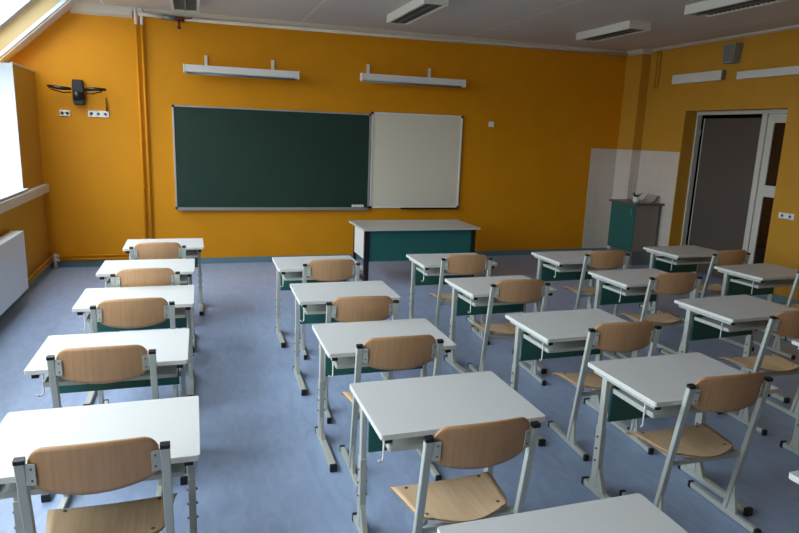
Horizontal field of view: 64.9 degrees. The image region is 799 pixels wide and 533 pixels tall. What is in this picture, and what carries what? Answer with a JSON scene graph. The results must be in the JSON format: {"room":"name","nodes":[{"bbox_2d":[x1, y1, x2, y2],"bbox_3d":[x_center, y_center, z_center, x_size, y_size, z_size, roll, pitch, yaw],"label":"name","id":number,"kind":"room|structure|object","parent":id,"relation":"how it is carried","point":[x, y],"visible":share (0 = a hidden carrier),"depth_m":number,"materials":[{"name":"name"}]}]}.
{"room":"classroom","nodes":[
{"label":"classroom","id":0,"kind":"room"},
{"bbox_2d":[0,65,49,280],"bbox_3d":[-2.996,0.013,2.598,0.370,2.530,11.855,-2,13,-18],"label":"wall","id":1,"kind":"structure","parent":0,"point":[29,217],"depth_m":7.52,"materials":[{"name":"paint"}]},
{"bbox_2d":[0,62,22,188],"bbox_3d":[-3.131,-0.659,3.020,0.333,1.400,8.604,-2,13,-18],"label":"window","id":2,"kind":"structure","parent":1,"relation":"attached to","point":[10,157],"depth_m":7.04,"materials":[{"name":"white glass"}]},
{"bbox_2d":[0,231,28,315],"bbox_3d":[-3.782,0.100,5.891,0.148,0.626,1.632,-2,13,-18],"label":"radiator","id":3,"kind":"object","parent":1,"relation":"attached to","point":[13,265],"visible":1,"depth_m":6.18,"materials":[{"name":"white metal"}]},
{"bbox_2d":[0,188,28,201],"bbox_3d":[-3.993,-0.578,5.821,0.365,0.025,2.960,-2,13,-18],"label":"windowsill","id":4,"kind":"structure","parent":1,"relation":"attached to","point":[5,193],"depth_m":6.81,"materials":[{"name":"white paint"}]},
{"bbox_2d":[0,184,49,213],"bbox_3d":[-2.798,0.193,2.719,0.070,0.102,11.785,-2,13,-18],"label":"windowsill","id":5,"kind":"structure","parent":1,"relation":"attached to","point":[5,205],"depth_m":6.94,"materials":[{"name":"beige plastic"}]},
{"bbox_2d":[0,264,50,317],"bbox_3d":[-2.858,1.202,2.908,0.012,0.085,11.855,-2,13,-18],"label":"baseboard","id":6,"kind":"structure","parent":1,"relation":"attached to","point":[48,267],"depth_m":7.53,"materials":[{"name":"teal"}]},
{"bbox_2d":[0,0,60,51],"bbox_3d":[-4.535,-2.998,7.483,1.087,1.040,0.014,-2,13,-18],"label":"trim","id":7,"kind":"structure","parent":1,"relation":"attached to","point":[37,9],"depth_m":7.51,"materials":[{"name":"brown paint"}]},
{"bbox_2d":[28,259,52,284],"bbox_3d":[-4.344,0.089,7.557,0.026,0.025,1.665,-2,13,-18],"label":"pipe","id":8,"kind":"object","parent":1,"relation":"attached to","point":[51,261],"visible":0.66,"depth_m":7.62,"materials":[{"name":"paint"}]},
{"bbox_2d":[28,256,52,279],"bbox_3d":[-4.342,0.040,7.546,0.026,0.025,1.665,-2,13,-18],"label":"pipe","id":9,"kind":"object","parent":1,"relation":"attached to","point":[51,257],"visible":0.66,"depth_m":7.60,"materials":[{"name":"metal"}]},
{"bbox_2d":[0,0,76,62],"bbox_3d":[-2.759,-1.839,2.263,1.270,1.217,11.855,-2,13,-18],"label":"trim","id":10,"kind":"structure","parent":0,"point":[64,8],"depth_m":7.66,"materials":[{"name":"white paint"}]},
{"bbox_2d":[0,0,31,26],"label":"window","id":11,"kind":"structure","parent":10,"relation":"attached to","point":[8,8],"depth_m":6.57,"materials":[{"name":"grey glass"}]},
{"bbox_2d":[0,0,67,57],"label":"window","id":12,"kind":"structure","parent":10,"relation":"attached to","point":[58,5],"depth_m":7.53,"materials":[{"name":"grey"}]},
{"bbox_2d":[7,9,626,260],"bbox_3d":[-0.489,-1.839,9.496,9.720,3.485,0.200,-2,13,-18],"label":"wall","id":13,"kind":"structure","parent":0,"point":[524,178],"depth_m":9.05,"materials":[{"name":"paint"}]},
{"bbox_2d":[59,110,69,115],"bbox_3d":[-4.307,-1.976,8.090,0.120,0.075,0.022,-2,13,-18],"label":"wall socket","id":14,"kind":"object","parent":13,"relation":"attached to","point":[62,112],"visible":1,"depth_m":8.08,"materials":[{"name":"white plastic"}]},
{"bbox_2d":[47,79,105,104],"bbox_3d":[-4.103,-2.224,8.017,0.678,0.310,0.180,-2,13,-18],"label":"wall bracket","id":15,"kind":"object","parent":13,"relation":"attached to","point":[78,89],"visible":1,"depth_m":8.00,"materials":[{"name":"black plastic"}]},
{"bbox_2d":[59,254,128,256],"bbox_3d":[-4.038,-0.155,8.548,1.125,0.025,0.026,-2,13,-18],"label":"pipe","id":16,"kind":"object","parent":13,"relation":"attached to","point":[86,254],"visible":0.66,"depth_m":8.51,"materials":[{"name":"metal"}]},
{"bbox_2d":[60,257,129,260],"bbox_3d":[-4.013,-0.107,8.566,1.180,0.025,0.026,-2,13,-18],"label":"pipe","id":17,"kind":"object","parent":13,"relation":"attached to","point":[113,257],"visible":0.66,"depth_m":8.52,"materials":[{"name":"metal"}]},
{"bbox_2d":[88,110,108,116],"bbox_3d":[-3.929,-1.994,8.210,0.242,0.078,0.022,-2,13,-18],"label":"wall socket","id":18,"kind":"object","parent":13,"relation":"attached to","point":[91,113],"visible":1,"depth_m":8.20,"materials":[{"name":"white plastic"}]},
{"bbox_2d":[134,7,147,238],"bbox_3d":[-3.450,-1.740,8.403,0.044,3.270,0.062,-2,13,-18],"label":"riser pipe","id":19,"kind":"object","parent":13,"relation":"attached to","point":[135,8],"visible":0.9,"depth_m":8.34,"materials":[{"name":"metal"}]},
{"bbox_2d":[140,8,152,238],"bbox_3d":[-3.384,-1.722,8.428,0.044,3.310,0.062,-2,13,-18],"label":"riser pipe","id":20,"kind":"object","parent":13,"relation":"attached to","point":[141,9],"visible":0.88,"depth_m":8.38,"materials":[{"name":"orange paint"},{"name":"painted metal"}]},
{"bbox_2d":[183,55,298,80],"bbox_3d":[-2.130,-2.691,8.496,1.505,0.274,0.308,-2,13,-18],"label":"light","id":21,"kind":"object","parent":13,"relation":"attached to","point":[204,69],"visible":1,"depth_m":8.39,"materials":[{"name":"white metal"}]},
{"bbox_2d":[172,105,371,209],"bbox_3d":[-1.754,-1.517,8.984,2.782,1.419,0.109,-2,13,-18],"label":"chalkboard","id":22,"kind":"object","parent":13,"relation":"attached to","point":[226,158],"visible":1,"depth_m":8.98,"materials":[{"name":"green metal"}]},
{"bbox_2d":[178,208,368,209],"bbox_3d":[-1.773,-0.831,9.110,2.720,0.026,0.070,-2,13,-18],"label":"tray","id":23,"kind":"object","parent":22,"relation":"on","point":[178,208],"depth_m":9.08,"materials":[{"name":"silver metal"}]},
{"bbox_2d":[51,248,606,267],"bbox_3d":[-0.507,-0.155,9.751,8.736,0.085,0.012,-2,13,-18],"label":"baseboard","id":24,"kind":"structure","parent":13,"relation":"attached to","point":[95,263],"depth_m":9.24,"materials":[{"name":"teal"}]},
{"bbox_2d":[69,2,653,54],"bbox_3d":[-0.027,-3.325,8.970,8.475,0.130,0.445,-2,13,-18],"label":"trim","id":25,"kind":"structure","parent":13,"relation":"attached to","point":[78,7],"depth_m":8.61,"materials":[{"name":"beige paint"}]},
{"bbox_2d":[138,11,627,55],"bbox_3d":[0.197,-3.291,9.195,7.453,0.187,0.094,-2,13,-18],"label":"pipe","id":26,"kind":"object","parent":13,"relation":"attached to","point":[145,14],"visible":1,"depth_m":8.91,"materials":[{"name":"white metal"}]},
{"bbox_2d":[360,64,465,87],"bbox_3d":[0.186,-2.798,9.234,1.600,0.274,0.308,-2,13,-18],"label":"light","id":27,"kind":"object","parent":13,"relation":"attached to","point":[367,77],"visible":1,"depth_m":9.13,"materials":[{"name":"white metal"}]},
{"bbox_2d":[369,112,462,208],"bbox_3d":[0.270,-1.600,9.632,1.470,1.439,0.109,-2,13,-18],"label":"whiteboard","id":28,"kind":"object","parent":13,"relation":"attached to","point":[415,159],"visible":1,"depth_m":9.65,"materials":[{"name":"beige ceramic"}]},
{"bbox_2d":[582,150,591,247],"bbox_3d":[3.208,-1.155,10.753,0.007,1.720,0.008,-2,13,-18],"label":"trim","id":29,"kind":"structure","parent":13,"relation":"attached to","point":[591,150],"depth_m":10.75,"materials":[{"name":"beige plastic"}]},
{"bbox_2d":[0,255,798,532],"bbox_3d":[1.795,1.146,4.427,10.740,0.100,12.055,-2,13,-18],"label":"floor","id":30,"kind":"structure","parent":0,"point":[262,467],"depth_m":4.34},
{"bbox_2d":[52,254,59,268],"bbox_3d":[-4.567,-0.070,8.365,0.080,0.200,0.060,-2,13,-18],"label":"pipe elbow","id":31,"kind":"object","parent":30,"relation":"on","point":[55,260],"visible":1,"depth_m":8.35,"materials":[{"name":"beige plastic"}]},
{"bbox_2d":[12,437,176,532],"bbox_3d":[-1.111,0.979,2.386,0.490,0.862,0.497,-2,13,-18],"label":"chair","id":32,"kind":"object","parent":30,"relation":"on","point":[105,466],"visible":1,"depth_m":2.19,"materials":[{"name":"beige wood"}]},
{"bbox_2d":[0,396,200,532],"bbox_3d":[-1.200,1.010,2.554,0.760,0.727,0.556,-2,13,-18],"label":"school desk","id":33,"kind":"object","parent":30,"relation":"on","point":[176,421],"visible":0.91,"depth_m":2.52,"materials":[{"name":"grey laminate"}]},
{"bbox_2d":[0,463,184,498],"bbox_3d":[-1.176,0.769,2.458,0.640,0.026,0.317,-2,13,-18],"label":"shelf","id":34,"kind":"object","parent":33,"relation":"attached to","point":[9,490],"depth_m":2.28,"materials":[{"name":"grey metal"}]},
{"bbox_2d":[46,345,162,508],"bbox_3d":[-1.513,0.770,3.307,0.490,0.862,0.497,-1,12,-16],"label":"chair","id":35,"kind":"object","parent":30,"relation":"on","point":[118,363],"visible":0.44,"depth_m":3.08,"materials":[{"name":"brown wood"}]},
{"bbox_2d":[24,328,189,502],"bbox_3d":[-1.563,0.796,3.505,0.760,0.727,0.556,-2,12,-17],"label":"school desk","id":36,"kind":"object","parent":30,"relation":"on","point":[171,346],"visible":0.53,"depth_m":3.50,"materials":[{"name":"white laminate"}]},
{"bbox_2d":[43,365,177,386],"bbox_3d":[-1.540,0.555,3.409,0.640,0.026,0.317,-2,12,-17],"label":"shelf","id":37,"kind":"object","parent":36,"relation":"attached to","point":[169,371],"depth_m":3.33,"materials":[{"name":"grey metal"}]},
{"bbox_2d":[72,285,194,405],"bbox_3d":[-1.874,0.564,4.551,0.760,0.727,0.556,-2,12,-17],"label":"school desk","id":38,"kind":"object","parent":30,"relation":"on","point":[183,295],"visible":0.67,"depth_m":4.55,"materials":[{"name":"white laminate"}]},
{"bbox_2d":[85,307,185,322],"bbox_3d":[-1.851,0.323,4.455,0.640,0.026,0.317,-2,12,-17],"label":"shelf","id":39,"kind":"object","parent":38,"relation":"attached to","point":[180,312],"depth_m":4.41,"materials":[{"name":"grey metal"}]},
{"bbox_2d":[90,297,177,403],"bbox_3d":[-1.736,0.582,4.162,0.490,0.862,0.497,-2,13,-20],"label":"chair","id":40,"kind":"object","parent":30,"relation":"on","point":[130,313],"visible":0.44,"depth_m":3.93,"materials":[{"name":"brown wood"}]},
{"bbox_2d":[96,258,194,352],"bbox_3d":[-2.185,0.349,5.516,0.760,0.727,0.556,-2,12,-17],"label":"school desk","id":41,"kind":"object","parent":30,"relation":"on","point":[186,267],"visible":0.48,"depth_m":5.46,"materials":[{"name":"white laminate"}]},
{"bbox_2d":[106,274,187,285],"bbox_3d":[-2.162,0.108,5.420,0.640,0.026,0.317,-2,12,-17],"label":"shelf","id":42,"kind":"object","parent":41,"relation":"attached to","point":[183,277],"depth_m":5.39,"materials":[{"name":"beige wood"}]},
{"bbox_2d":[110,268,180,375],"bbox_3d":[-1.994,0.397,4.995,0.490,0.862,0.497,-2,13,-20],"label":"chair","id":43,"kind":"object","parent":30,"relation":"on","point":[139,277],"visible":0.36,"depth_m":4.75,"materials":[{"name":"brown wood"}]},
{"bbox_2d":[129,242,187,330],"bbox_3d":[-2.308,0.159,6.066,0.490,0.862,0.497,-2,13,-19],"label":"chair","id":44,"kind":"object","parent":30,"relation":"on","point":[151,250],"visible":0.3,"depth_m":5.82,"materials":[{"name":"brown wood"}]},
{"bbox_2d":[123,238,203,315],"bbox_3d":[-2.443,0.113,6.588,0.760,0.727,0.556,-2,13,-18],"label":"school desk","id":45,"kind":"object","parent":30,"relation":"on","point":[194,246],"visible":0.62,"depth_m":6.62,"materials":[{"name":"white laminate"}]},
{"bbox_2d":[134,250,197,258],"bbox_3d":[-2.420,-0.127,6.492,0.640,0.026,0.317,-2,13,-18],"label":"shelf","id":46,"kind":"object","parent":45,"relation":"attached to","point":[189,253],"depth_m":6.52,"materials":[{"name":"grey metal"}]},
{"bbox_2d":[272,255,362,347],"bbox_3d":[-0.784,0.314,5.925,0.760,0.727,0.556,-2,12,-17],"label":"school desk","id":47,"kind":"object","parent":30,"relation":"on","point":[289,270],"visible":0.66,"depth_m":5.91,"materials":[{"name":"white laminate"}]},
{"bbox_2d":[282,271,354,280],"bbox_3d":[-0.761,0.073,5.829,0.640,0.026,0.317,-2,12,-17],"label":"shelf","id":48,"kind":"object","parent":47,"relation":"attached to","point":[289,276],"depth_m":5.70,"materials":[{"name":"grey metal"}]},
{"bbox_2d":[299,259,359,359],"bbox_3d":[-0.630,0.322,5.584,0.490,0.862,0.497,-1,12,-15],"label":"chair","id":49,"kind":"object","parent":30,"relation":"on","point":[327,270],"visible":0.43,"depth_m":5.35,"materials":[{"name":"brown wood"}]},
{"bbox_2d":[290,281,400,395],"bbox_3d":[-0.442,0.539,4.917,0.760,0.727,0.556,-2,12,-17],"label":"school desk","id":50,"kind":"object","parent":30,"relation":"on","point":[312,298],"visible":0.66,"depth_m":4.87,"materials":[{"name":"white laminate"}]},
{"bbox_2d":[304,304,325,314],"bbox_3d":[-0.420,0.298,4.821,0.640,0.026,0.317,-2,12,-17],"label":"shelf","id":51,"kind":"object","parent":50,"relation":"attached to","point":[312,308],"depth_m":4.67,"materials":[{"name":"grey metal"}]},
{"bbox_2d":[318,296,398,423],"bbox_3d":[-0.297,0.579,4.423,0.490,0.862,0.497,-1,12,-15],"label":"chair","id":52,"kind":"object","parent":30,"relation":"on","point":[355,308],"visible":0.42,"depth_m":4.19,"materials":[{"name":"brown wood"}]},
{"bbox_2d":[312,318,456,472],"bbox_3d":[-0.121,0.767,3.890,0.760,0.727,0.556,-2,12,-17],"label":"school desk","id":53,"kind":"object","parent":30,"relation":"on","point":[339,341],"visible":0.67,"depth_m":3.87,"materials":[{"name":"white laminate"}]},
{"bbox_2d":[330,356,441,368],"bbox_3d":[-0.098,0.527,3.794,0.640,0.026,0.317,-2,12,-17],"label":"shelf","id":54,"kind":"object","parent":53,"relation":"attached to","point":[343,362],"depth_m":3.60,"materials":[{"name":"grey metal"}]},
{"bbox_2d":[340,334,443,489],"bbox_3d":[-0.053,0.756,3.628,0.490,0.862,0.497,-2,12,-17],"label":"chair","id":55,"kind":"object","parent":30,"relation":"on","point":[413,351],"visible":0.58,"depth_m":3.41,"materials":[{"name":"brown wood"}]},
{"bbox_2d":[349,219,480,280],"bbox_3d":[0.179,-0.208,8.530,1.600,0.742,0.810,-2,13,-18],"label":"desk","id":56,"kind":"object","parent":30,"relation":"on","point":[373,240],"visible":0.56,"depth_m":8.20,"materials":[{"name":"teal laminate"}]},
{"bbox_2d":[350,371,545,532],"bbox_3d":[0.189,0.969,2.986,0.760,0.727,0.556,-2,13,-18],"label":"school desk","id":57,"kind":"object","parent":30,"relation":"on","point":[399,413],"visible":0.7,"depth_m":2.89,"materials":[{"name":"white laminate"}]},
{"bbox_2d":[385,435,433,451],"bbox_3d":[0.213,0.729,2.890,0.640,0.026,0.317,-2,13,-18],"label":"shelf","id":58,"kind":"object","parent":57,"relation":"attached to","point":[411,443],"depth_m":2.69,"materials":[{"name":"grey metal"}]},
{"bbox_2d":[406,253,496,328],"bbox_3d":[0.496,0.278,6.314,0.760,0.727,0.556,-2,12,-17],"label":"school desk","id":59,"kind":"object","parent":30,"relation":"on","point":[428,266],"visible":0.44,"depth_m":6.31,"materials":[{"name":"white laminate"}]},
{"bbox_2d":[416,267,486,275],"bbox_3d":[0.518,0.038,6.218,0.640,0.026,0.317,-2,12,-17],"label":"shelf","id":60,"kind":"object","parent":59,"relation":"attached to","point":[431,271],"depth_m":6.12,"materials":[{"name":"grey metal"}]},
{"bbox_2d":[429,254,492,344],"bbox_3d":[0.578,0.272,6.032,0.490,0.862,0.497,0,12,-12],"label":"chair","id":61,"kind":"object","parent":30,"relation":"on","point":[461,264],"visible":0.59,"depth_m":5.82,"materials":[{"name":"brown wood"}]},
{"bbox_2d":[388,417,540,532],"bbox_3d":[0.259,0.974,2.646,0.490,0.862,0.497,-2,13,-19],"label":"chair","id":62,"kind":"object","parent":30,"relation":"on","point":[479,496],"visible":0.98,"depth_m":2.49,"materials":[{"name":"brown wood"}]},
{"bbox_2d":[444,275,556,373],"bbox_3d":[0.820,0.502,5.309,0.760,0.727,0.556,-2,13,-19],"label":"school desk","id":63,"kind":"object","parent":30,"relation":"on","point":[473,294],"visible":0.63,"depth_m":5.30,"materials":[{"name":"white laminate"}]},
{"bbox_2d":[458,294,542,306],"bbox_3d":[0.844,0.262,5.214,0.640,0.026,0.317,-2,13,-19],"label":"shelf","id":64,"kind":"object","parent":63,"relation":"attached to","point":[482,301],"depth_m":5.09,"materials":[{"name":"grey metal"}]},
{"bbox_2d":[468,279,549,385],"bbox_3d":[0.887,0.480,5.096,0.490,0.862,0.497,-1,12,-14],"label":"chair","id":65,"kind":"object","parent":30,"relation":"on","point":[516,291],"visible":0.77,"depth_m":4.91,"materials":[{"name":"brown wood"}]},
{"bbox_2d":[437,493,687,532],"bbox_3d":[0.548,1.213,1.893,0.760,0.727,0.556,-2,13,-18],"label":"school desk","id":66,"kind":"object","parent":30,"relation":"on","point":[631,513],"visible":1,"depth_m":2.02,"materials":[{"name":"white laminate"}]},
{"bbox_2d":[505,308,629,446],"bbox_3d":[1.164,0.730,4.288,0.760,0.727,0.556,-2,13,-18],"label":"school desk","id":67,"kind":"object","parent":30,"relation":"on","point":[548,334],"visible":0.59,"depth_m":4.26,"materials":[{"name":"white laminate"}]},
{"bbox_2d":[523,334,597,352],"bbox_3d":[1.188,0.489,4.193,0.640,0.026,0.317,-2,13,-18],"label":"shelf","id":68,"kind":"object","parent":67,"relation":"attached to","point":[566,346],"depth_m":4.06,"materials":[{"name":"grey metal"}]},
{"bbox_2d":[531,250,611,311],"bbox_3d":[1.851,0.244,6.708,0.760,0.727,0.556,-2,13,-18],"label":"school desk","id":69,"kind":"object","parent":30,"relation":"on","point":[559,265],"visible":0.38,"depth_m":6.69,"materials":[{"name":"white laminate"}]},
{"bbox_2d":[543,264,611,271],"bbox_3d":[1.874,0.004,6.612,0.640,0.026,0.317,-2,13,-18],"label":"shelf","id":70,"kind":"object","parent":69,"relation":"attached to","point":[565,267],"depth_m":6.53,"materials":[{"name":"grey metal"}]},
{"bbox_2d":[563,250,629,315],"bbox_3d":[2.034,0.222,6.521,0.490,0.862,0.497,-1,12,-13],"label":"chair","id":71,"kind":"object","parent":30,"relation":"on","point":[601,259],"visible":0.53,"depth_m":6.30,"materials":[{"name":"brown wood"}]},
{"bbox_2d":[548,321,661,460],"bbox_3d":[1.322,0.717,4.051,0.490,0.862,0.497,-1,12,-14],"label":"chair","id":72,"kind":"object","parent":30,"relation":"on","point":[620,337],"visible":0.73,"depth_m":3.87,"materials":[{"name":"brown wood"}]},
{"bbox_2d":[588,268,677,359],"bbox_3d":[2.198,0.442,5.832,0.760,0.727,0.556,-2,13,-19],"label":"school desk","id":73,"kind":"object","parent":30,"relation":"on","point":[624,286],"visible":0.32,"depth_m":5.80,"materials":[{"name":"white laminate"}]},
{"bbox_2d":[603,285,659,295],"bbox_3d":[2.222,0.202,5.737,0.640,0.026,0.317,-2,13,-19],"label":"shelf","id":74,"kind":"object","parent":73,"relation":"attached to","point":[633,291],"depth_m":5.63,"materials":[{"name":"grey metal"}]},
{"bbox_2d":[607,199,664,264],"bbox_3d":[3.807,-0.567,10.252,0.550,0.992,0.680,-2,13,-18],"label":"base cabinet","id":75,"kind":"object","parent":30,"relation":"on","point":[632,226],"visible":0.88,"depth_m":10.01,"materials":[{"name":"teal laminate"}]},
{"bbox_2d":[609,199,664,205],"bbox_3d":[3.824,-1.036,10.153,0.550,0.032,0.680,-2,13,-18],"label":"countertop","id":76,"kind":"structure","parent":75,"relation":"on","point":[625,201],"depth_m":9.92,"materials":[{"name":"grey"}]},
{"bbox_2d":[639,194,656,202],"bbox_3d":[3.920,-1.093,10.043,0.280,0.122,0.240,-2,13,-18],"label":"paper sheet","id":77,"kind":"object","parent":76,"relation":"on","point":[649,198],"visible":0.86,"depth_m":10.06,"materials":[{"name":"white paper"}]},
{"bbox_2d":[615,273,702,358],"bbox_3d":[2.294,0.436,5.549,0.490,0.862,0.497,0,12,-12],"label":"chair","id":78,"kind":"object","parent":30,"relation":"on","point":[662,283],"visible":0.82,"depth_m":5.35,"materials":[{"name":"brown wood"}]},
{"bbox_2d":[639,245,718,312],"bbox_3d":[3.291,0.168,7.320,0.760,0.727,0.556,-2,13,-20],"label":"school desk","id":79,"kind":"object","parent":30,"relation":"on","point":[686,258],"visible":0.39,"depth_m":7.28,"materials":[{"name":"white laminate"}]},
{"bbox_2d":[656,257,710,264],"bbox_3d":[3.316,-0.072,7.224,0.640,0.026,0.317,-2,13,-20],"label":"shelf","id":80,"kind":"object","parent":79,"relation":"attached to","point":[692,260],"depth_m":7.17,"materials":[{"name":"grey metal"}]},
{"bbox_2d":[581,352,778,516],"bbox_3d":[1.469,0.928,3.403,0.760,0.727,0.556,-2,13,-18],"label":"school desk","id":81,"kind":"object","parent":30,"relation":"on","point":[650,386],"visible":0.76,"depth_m":3.39,"materials":[{"name":"white laminate"}]},
{"bbox_2d":[613,389,754,417],"bbox_3d":[1.493,0.687,3.307,0.640,0.026,0.317,-2,13,-18],"label":"shelf","id":82,"kind":"object","parent":81,"relation":"attached to","point":[666,411],"depth_m":3.15,"materials":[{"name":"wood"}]},
{"bbox_2d":[619,372,773,532],"bbox_3d":[1.531,0.895,3.241,0.490,0.862,0.497,-1,12,-16],"label":"chair","id":83,"kind":"object","parent":30,"relation":"on","point":[725,393],"visible":0.95,"depth_m":3.15,"materials":[{"name":"brown wood"}]},
{"bbox_2d":[678,250,750,323],"bbox_3d":[3.421,0.209,6.819,0.490,0.862,0.497,-2,13,-19],"label":"chair","id":84,"kind":"object","parent":30,"relation":"on","point":[723,257],"visible":0.6,"depth_m":6.60,"materials":[{"name":"brown wood"}]},
{"bbox_2d":[674,294,797,413],"bbox_3d":[2.589,0.657,4.878,0.760,0.727,0.556,-2,13,-20],"label":"school desk","id":85,"kind":"object","parent":30,"relation":"on","point":[719,317],"visible":0.72,"depth_m":4.83,"materials":[{"name":"white laminate"}]},
{"bbox_2d":[694,317,768,331],"bbox_3d":[2.614,0.417,4.783,0.640,0.026,0.317,-2,13,-20],"label":"shelf","id":86,"kind":"object","parent":85,"relation":"attached to","point":[760,324],"depth_m":4.67,"materials":[{"name":"grey metal"}]},
{"bbox_2d":[714,263,798,350],"bbox_3d":[3.617,0.392,6.315,0.760,0.727,0.556,-3,13,-21],"label":"school desk","id":87,"kind":"object","parent":30,"relation":"on","point":[762,278],"visible":0.61,"depth_m":6.26,"materials":[{"name":"white laminate"}]},
{"bbox_2d":[730,279,798,288],"bbox_3d":[3.643,0.151,6.220,0.640,0.026,0.317,-3,13,-21],"label":"shelf","id":88,"kind":"object","parent":87,"relation":"attached to","point":[782,282],"depth_m":6.15,"materials":[{"name":"grey metal"}]},
{"bbox_2d":[718,310,798,435],"bbox_3d":[2.660,0.674,4.482,0.490,0.862,0.497,-1,12,-15],"label":"chair","id":89,"kind":"object","parent":30,"relation":"on","point":[785,323],"visible":0.87,"depth_m":4.42,"materials":[{"name":"brown wood"}]},
{"bbox_2d":[753,271,798,359],"bbox_3d":[3.819,0.386,6.051,0.490,0.862,0.497,-2,13,-18],"label":"chair","id":90,"kind":"object","parent":30,"relation":"on","point":[776,347],"visible":0.45,"depth_m":5.97,"materials":[{"name":"grey metal"}]},
{"bbox_2d":[779,339,798,455],"bbox_3d":[2.925,0.869,3.933,0.760,0.727,0.556,-2,13,-18],"label":"school desk","id":91,"kind":"object","parent":30,"relation":"on","point":[793,446],"visible":1,"depth_m":4.02,"materials":[{"name":"white metal"}]},
{"bbox_2d":[789,470,798,483],"bbox_3d":[1.897,1.176,2.301,0.760,0.727,0.556,-2,13,-18],"label":"school desk","id":92,"kind":"object","parent":30,"relation":"on","point":[794,475],"visible":1,"depth_m":2.35,"materials":[{"name":"white laminate"}]},
{"bbox_2d":[76,0,798,50],"bbox_3d":[2.407,-2.287,3.863,9.715,0.120,12.055,-2,13,-18],"label":"ceiling","id":93,"kind":"structure","parent":0,"point":[554,22],"depth_m":7.81,"materials":[{"name":"white paint"}]},
{"bbox_2d":[170,0,199,12],"bbox_3d":[-2.411,-3.026,7.060,0.320,0.095,1.350,-2,13,-18],"label":"ceiling light","id":94,"kind":"object","parent":93,"relation":"attached to","point":[176,5],"visible":1,"depth_m":7.36,"materials":[{"name":"white metal"}]},
{"bbox_2d":[387,0,447,24],"bbox_3d":[0.182,-2.997,7.366,0.280,0.095,1.380,-2,13,-18],"label":"ceiling light","id":95,"kind":"object","parent":93,"relation":"attached to","point":[414,10],"visible":1,"depth_m":7.24,"materials":[{"name":"white metal"}]},
{"bbox_2d":[576,20,651,41],"bbox_3d":[2.799,-3.098,8.301,0.320,0.095,1.160,-2,13,-18],"label":"ceiling light","id":96,"kind":"object","parent":93,"relation":"attached to","point":[629,27],"visible":1,"depth_m":8.13,"materials":[{"name":"white metal"}]},
{"bbox_2d":[684,0,788,17],"bbox_3d":[3.426,-2.647,6.268,0.320,0.095,1.250,-2,13,-18],"label":"ceiling light","id":97,"kind":"object","parent":93,"relation":"attached to","point":[708,8],"visible":1,"depth_m":6.46,"materials":[{"name":"white metal"}]},
{"bbox_2d":[617,54,651,149],"bbox_3d":[3.858,-1.863,10.601,0.170,3.385,0.395,-2,13,-18],"label":"wall","id":98,"kind":"structure","parent":0,"point":[637,73],"depth_m":10.33,"materials":[{"name":"paint"}]},
{"bbox_2d":[641,29,798,299],"bbox_3d":[5.834,-0.683,5.348,0.300,3.385,11.855,-2,13,-18],"label":"wall","id":99,"kind":"structure","parent":0,"point":[671,110],"depth_m":8.59,"materials":[{"name":"paint"}]},
{"bbox_2d":[583,148,679,258],"bbox_3d":[3.883,-1.056,10.415,1.459,1.714,0.448,13,16,43],"label":"wall tiles","id":100,"kind":"structure","parent":99,"relation":"attached to","point":[614,173],"depth_m":10.54,"materials":[{"name":"white tile"}]},
{"bbox_2d":[653,50,661,88],"bbox_3d":[4.090,-3.125,9.969,0.026,0.598,0.106,-2,13,-18],"label":"pipe","id":101,"kind":"object","parent":99,"relation":"attached to","point":[654,87],"visible":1,"depth_m":9.96,"materials":[{"name":"paint"}]},
{"bbox_2d":[671,70,725,84],"bbox_3d":[4.341,-2.754,9.165,0.073,0.135,0.984,-2,13,-18],"label":"wall lamp","id":102,"kind":"object","parent":99,"relation":"attached to","point":[718,75],"visible":1,"depth_m":9.08,"materials":[{"name":"white metal"}]},
{"bbox_2d":[607,248,798,303],"bbox_3d":[5.546,0.938,5.615,0.182,0.085,11.855,-2,13,-18],"label":"baseboard","id":103,"kind":"structure","parent":99,"relation":"attached to","point":[779,298],"depth_m":8.00,"materials":[{"name":"teal"}]},
{"bbox_2d":[627,24,798,55],"bbox_3d":[5.653,-2.288,4.904,0.220,0.075,11.805,-2,13,-18],"label":"trim","id":104,"kind":"structure","parent":99,"relation":"attached to","point":[793,27],"depth_m":8.77,"materials":[{"name":"beige paint"}]},
{"bbox_2d":[722,43,743,63],"bbox_3d":[4.509,-2.886,8.524,0.148,0.250,0.220,-2,13,-18],"label":"loudspeaker","id":105,"kind":"object","parent":99,"relation":"attached to","point":[732,52],"visible":1,"depth_m":8.46,"materials":[{"name":"grey plastic"}]},
{"bbox_2d":[723,44,733,61],"bbox_3d":[4.442,-2.884,8.502,0.007,0.210,0.180,-2,13,-18],"label":"grille","id":106,"kind":"object","parent":105,"relation":"attached to","point":[728,49],"depth_m":8.49,"materials":[{"name":"grey metal"}]},
{"bbox_2d":[680,109,787,279],"bbox_3d":[4.776,-0.986,8.966,0.102,2.410,1.750,-2,13,-18],"label":"door","id":107,"kind":"structure","parent":99,"relation":"in","point":[739,158],"depth_m":8.97,"materials":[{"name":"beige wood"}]},
{"bbox_2d":[736,66,798,79],"bbox_3d":[4.785,-2.426,7.819,0.073,0.100,1.434,-2,13,-18],"label":"wall lamp","id":108,"kind":"object","parent":99,"relation":"attached to","point":[791,70],"visible":1,"depth_m":7.99,"materials":[{"name":"white metal"}]},
{"bbox_2d":[778,212,794,219],"bbox_3d":[4.854,-0.631,7.871,0.022,0.075,0.229,-2,13,-18],"label":"wall socket","id":109,"kind":"object","parent":99,"relation":"attached to","point":[782,215],"visible":1,"depth_m":7.87,"materials":[{"name":"white plastic"}]},
{"bbox_2d":[686,113,786,244],"bbox_3d":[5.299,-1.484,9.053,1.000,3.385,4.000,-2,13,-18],"label":"door frame","id":110,"kind":"structure","parent":0,"point":[739,115],"depth_m":10.73,"materials":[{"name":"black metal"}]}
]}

